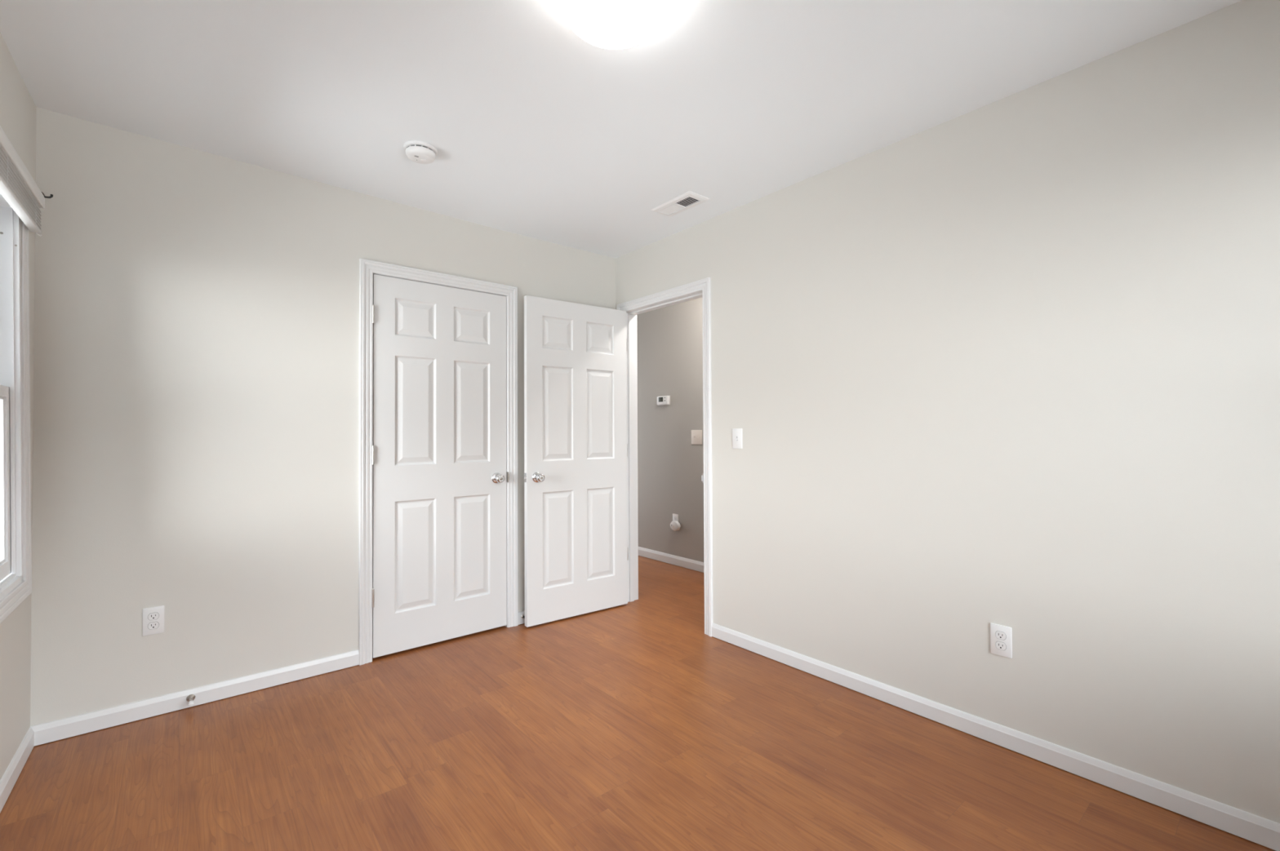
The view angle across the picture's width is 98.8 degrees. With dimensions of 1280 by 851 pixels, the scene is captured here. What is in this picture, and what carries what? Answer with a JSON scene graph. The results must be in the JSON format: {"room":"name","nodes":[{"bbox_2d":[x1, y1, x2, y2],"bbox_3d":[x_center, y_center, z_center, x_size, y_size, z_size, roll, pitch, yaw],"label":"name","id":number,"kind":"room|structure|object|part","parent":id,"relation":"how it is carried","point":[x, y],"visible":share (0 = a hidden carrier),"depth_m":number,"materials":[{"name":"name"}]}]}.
{"room":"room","nodes":[
{"label":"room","id":0,"kind":"room"},
{"bbox_2d":[0,32,35,780],"bbox_3d":[-1.167,-0.104,0.569,0.141,2.620,3.895,0,-1,-39],"label":"wall","id":1,"kind":"structure","parent":0,"point":[17,106],"depth_m":1.94,"materials":[{"name":"white paint"}]},
{"bbox_2d":[0,193,31,623],"bbox_3d":[-1.983,-0.123,1.588,0.143,1.469,0.999,-1,0,-39],"label":"window","id":2,"kind":"structure","parent":1,"relation":"in","point":[15,540],"depth_m":1.93,"materials":[{"name":"white paint"}]},
{"bbox_3d":[-1.964,0.187,1.599,0.031,0.654,0.830,-1,0,-39],"label":"sash","id":3,"kind":"part","parent":2,"relation":"part of","materials":[{"name":"white plastic"}]},
{"bbox_2d":[0,728,34,813],"bbox_3d":[-1.134,1.167,0.640,0.012,0.074,3.767,0,-1,-39],"label":"baseboard","id":4,"kind":"structure","parent":1,"relation":"attached to","point":[15,768],"depth_m":1.89,"materials":[{"name":"white paint"}]},
{"bbox_2d":[0,125,44,236],"bbox_3d":[-1.922,-0.789,1.655,0.034,0.161,0.996,0,-1,-39],"label":"window blind","id":5,"kind":"object","parent":1,"relation":"attached to","point":[18,187],"visible":1,"depth_m":1.78,"materials":[{"name":"white plastic"}]},
{"bbox_3d":[-1.922,-0.767,1.651,0.028,0.094,0.002,0,-1,-39],"label":"ladder cord","id":6,"kind":"part","parent":5,"relation":"part of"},
{"bbox_3d":[-1.922,-0.723,1.650,0.027,0.011,0.978,0,-1,-39],"label":"rail","id":7,"kind":"part","parent":5,"relation":"part of","materials":[{"name":"white plastic"}]},
{"bbox_2d":[41,191,53,198],"bbox_3d":[-2.265,-0.874,2.077,0.060,0.044,0.016,0,-1,-39],"label":"curtain rod bracket","id":8,"kind":"object","parent":1,"relation":"attached to","point":[51,195],"visible":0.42,"depth_m":2.09,"materials":[{"name":"black metal"}]},
{"bbox_3d":[-2.265,-0.872,2.078,0.059,0.019,0.008,0,-1,-39],"label":"hook arm","id":9,"kind":"part","parent":8,"relation":"part of","materials":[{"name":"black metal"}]},
{"bbox_2d":[30,106,615,726],"bbox_3d":[-1.304,-0.070,3.066,3.089,2.620,0.115,0,-1,-40],"label":"wall","id":10,"kind":"structure","parent":0,"point":[196,437],"depth_m":2.44,"materials":[{"name":"white paint"}]},
{"bbox_2d":[142,605,164,636],"bbox_3d":[-2.068,0.830,2.333,0.070,0.115,0.009,0,-1,-40],"label":"wall outlet","id":11,"kind":"object","parent":10,"relation":"attached to","point":[153,618],"visible":1,"depth_m":2.33,"materials":[{"name":"white plastic"}]},
{"bbox_2d":[147,622,159,629],"bbox_3d":[-2.066,0.850,2.330,0.034,0.028,0.003,0,-1,-40],"label":"receptacle","id":12,"kind":"object","parent":11,"relation":"attached to","point":[151,625],"depth_m":2.33,"materials":[{"name":"white plastic"}]},
{"bbox_2d":[147,613,159,620],"bbox_3d":[-2.066,0.811,2.330,0.034,0.028,0.003,0,-1,-40],"label":"receptacle","id":13,"kind":"object","parent":11,"relation":"attached to","point":[151,616],"depth_m":2.33,"materials":[{"name":"white plastic"}]},
{"bbox_2d":[186,694,195,706],"bbox_3d":[-1.941,1.191,2.372,0.031,0.031,0.076,0,-1,-40],"label":"door stop","id":14,"kind":"object","parent":10,"relation":"attached to","point":[190,698],"visible":1,"depth_m":2.39,"materials":[{"name":"silver metal"}]},
{"bbox_2d":[30,649,359,746],"bbox_3d":[-1.894,1.195,2.468,1.149,0.074,0.012,0,-1,-40],"label":"baseboard","id":15,"kind":"structure","parent":10,"relation":"attached to","point":[51,731],"depth_m":2.38,"materials":[{"name":"white paint"}]},
{"bbox_2d":[358,257,518,665],"bbox_3d":[-1.147,0.209,3.179,0.803,2.063,0.135,0,-1,-40],"label":"trim","id":16,"kind":"structure","parent":10,"relation":"attached to","point":[507,472],"depth_m":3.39,"materials":[{"name":"white paint"}]},
{"bbox_3d":[-0.812,0.318,3.381,0.007,0.062,0.020,0,-1,-40],"label":"strike plate","id":17,"kind":"part","parent":16,"relation":"part of","materials":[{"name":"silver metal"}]},
{"bbox_2d":[371,274,506,657],"bbox_3d":[-1.109,0.211,3.126,0.769,2.026,0.102,0,-1,-40],"label":"door","id":18,"kind":"structure","parent":10,"relation":"in","point":[439,530],"depth_m":3.12,"materials":[{"name":"white paint"}]},
{"bbox_3d":[-0.843,0.320,3.305,0.053,0.053,0.036,0,-1,-40],"label":"knob","id":19,"kind":"part","parent":18,"relation":"part of","materials":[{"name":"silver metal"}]},
{"bbox_2d":[518,610,524,625],"bbox_3d":[-0.461,1.204,3.665,0.784,0.074,0.012,0,-1,-40],"label":"baseboard","id":20,"kind":"structure","parent":10,"relation":"attached to","point":[521,621],"depth_m":3.42,"materials":[{"name":"white paint"}]},
{"bbox_2d":[523,295,627,626],"bbox_3d":[-0.401,0.216,3.597,0.777,2.029,0.170,0,-1,-37],"label":"door","id":21,"kind":"structure","parent":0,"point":[575,446],"depth_m":3.56,"materials":[{"name":"white paint"}]},
{"bbox_3d":[-0.610,0.319,3.356,0.053,0.053,0.036,0,-1,-37],"label":"knob","id":22,"kind":"part","parent":21,"relation":"part of","materials":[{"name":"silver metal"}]},
{"bbox_2d":[0,0,1241,258],"bbox_3d":[-0.481,-1.321,2.853,4.280,0.213,6.600,0,-1,-40],"label":"ceiling","id":23,"kind":"structure","parent":0,"point":[537,130],"depth_m":1.98,"materials":[{"name":"white paint"}]},
{"bbox_2d":[403,140,437,164],"bbox_3d":[-0.974,-1.207,2.436,0.141,0.051,0.141,0,-1,-40],"label":"smoke detector","id":24,"kind":"object","parent":23,"relation":"attached to","point":[419,152],"visible":1,"depth_m":2.40,"materials":[{"name":"white plastic"}]},
{"bbox_2d":[405,144,433,151],"bbox_3d":[-0.974,-1.213,2.436,0.124,0.007,0.122,0,-1,-40],"label":"vent","id":25,"kind":"object","parent":24,"relation":"attached to","point":[424,148],"depth_m":2.38,"materials":[{"name":"white plastic"}]},
{"bbox_3d":[-0.974,-1.224,2.436,0.141,0.016,0.141,0,-1,-40],"label":"plate","id":26,"kind":"part","parent":24,"relation":"part of","materials":[{"name":"white plastic"}]},
{"bbox_2d":[558,0,669,49],"bbox_3d":[-0.075,-1.182,1.559,0.320,0.128,0.320,0,-1,-40],"label":"ceiling light","id":27,"kind":"object","parent":23,"relation":"attached to","point":[613,24],"visible":1,"depth_m":1.54,"materials":[{"name":"white glass"}]},
{"bbox_2d":[651,191,709,217],"bbox_3d":[0.220,-1.221,3.038,0.154,0.010,0.310,0,-1,-40],"label":"ceiling vent","id":28,"kind":"object","parent":23,"relation":"in","point":[690,199],"visible":1,"depth_m":3.02,"materials":[{"name":"white plastic"}]},
{"bbox_2d":[0,555,1275,850],"bbox_3d":[-0.457,1.263,2.828,4.350,0.060,6.700,0,-1,-40],"label":"floor","id":29,"kind":"structure","parent":0,"point":[630,726],"depth_m":1.95,"materials":[{"name":"brown wood"}]},
{"bbox_2d":[636,297,703,562],"bbox_3d":[0.693,-0.059,4.593,0.115,2.620,4.900,0,-1,-40],"label":"wall","id":30,"kind":"structure","parent":0,"point":[669,339],"depth_m":4.99,"materials":[{"name":"grey paint"}]},
{"bbox_2d":[657,395,670,405],"bbox_3d":[0.213,-0.230,5.057,0.030,0.084,0.160,0,-1,-40],"label":"thermostat","id":31,"kind":"object","parent":30,"relation":"attached to","point":[664,400],"visible":1,"depth_m":5.04,"materials":[{"name":"white plastic"}]},
{"bbox_2d":[638,546,703,573],"bbox_3d":[0.650,1.206,4.535,0.012,0.082,4.700,0,-1,-40],"label":"baseboard","id":32,"kind":"structure","parent":30,"relation":"attached to","point":[693,565],"depth_m":4.96,"materials":[{"name":"white paint"}]},
{"bbox_2d":[672,514,678,521],"bbox_3d":[0.319,0.855,4.938,0.009,0.115,0.070,0,-1,-40],"label":"wall outlet","id":33,"kind":"object","parent":30,"relation":"attached to","point":[675,517],"visible":0.62,"depth_m":4.93,"materials":[{"name":"white plastic"}]},
{"bbox_2d":[670,520,680,531],"bbox_3d":[0.315,0.896,4.902,0.044,0.090,0.113,0,-1,-40],"label":"plug","id":34,"kind":"object","parent":33,"relation":"attached to","point":[675,526],"visible":1,"depth_m":4.88,"materials":[{"name":"white plastic"}]},
{"bbox_2d":[691,430,702,444],"bbox_3d":[0.486,0.101,4.737,0.018,0.124,0.127,0,-1,-40],"label":"light switch","id":35,"kind":"object","parent":30,"relation":"attached to","point":[696,435],"visible":1,"depth_m":4.74,"materials":[{"name":"beige plastic"}]},
{"bbox_2d":[615,0,1279,823],"bbox_3d":[1.123,-0.089,2.480,0.115,2.620,3.895,0,-1,-40],"label":"wall","id":36,"kind":"structure","parent":0,"point":[1012,361],"depth_m":2.00,"materials":[{"name":"white paint"}]},
{"bbox_2d":[617,277,712,636],"bbox_3d":[0.130,0.186,3.563,0.017,2.108,0.893,0,-1,-40],"label":"trim","id":37,"kind":"structure","parent":36,"relation":"attached to","point":[704,285],"depth_m":3.25,"materials":[{"name":"white paint"}]},
{"bbox_2d":[626,290,703,602],"bbox_3d":[0.173,0.208,3.599,0.135,2.063,0.807,0,-1,-40],"label":"trim","id":38,"kind":"structure","parent":36,"relation":"attached to","point":[630,315],"depth_m":3.90,"materials":[{"name":"white paint"}]},
{"bbox_2d":[732,428,742,448],"bbox_3d":[0.542,0.073,3.072,0.018,0.112,0.068,0,-1,-40],"label":"light switch","id":39,"kind":"object","parent":36,"relation":"attached to","point":[736,433],"visible":1,"depth_m":3.07,"materials":[{"name":"white plastic"}]},
{"bbox_2d":[711,622,1279,850],"bbox_3d":[1.339,1.175,2.112,0.012,0.074,2.857,0,-1,-40],"label":"baseboard","id":40,"kind":"structure","parent":36,"relation":"attached to","point":[1261,831],"depth_m":1.97,"materials":[{"name":"white paint"}]},
{"bbox_2d":[990,622,1012,658],"bbox_3d":[1.370,0.816,2.082,0.009,0.115,0.070,0,-1,-40],"label":"wall outlet","id":41,"kind":"object","parent":36,"relation":"attached to","point":[1001,637],"visible":1,"depth_m":2.08,"materials":[{"name":"white plastic"}]},
{"bbox_2d":[995,631,1005,639],"bbox_3d":[1.367,0.796,2.080,0.003,0.028,0.034,0,-1,-40],"label":"receptacle","id":42,"kind":"object","parent":41,"relation":"attached to","point":[998,635],"depth_m":2.08,"materials":[{"name":"white plastic"}]},
{"bbox_2d":[995,641,1005,650],"bbox_3d":[1.367,0.835,2.079,0.003,0.028,0.034,0,-1,-40],"label":"receptacle","id":43,"kind":"object","parent":41,"relation":"attached to","point":[1000,646],"depth_m":2.08,"materials":[{"name":"white plastic"}]}
]}

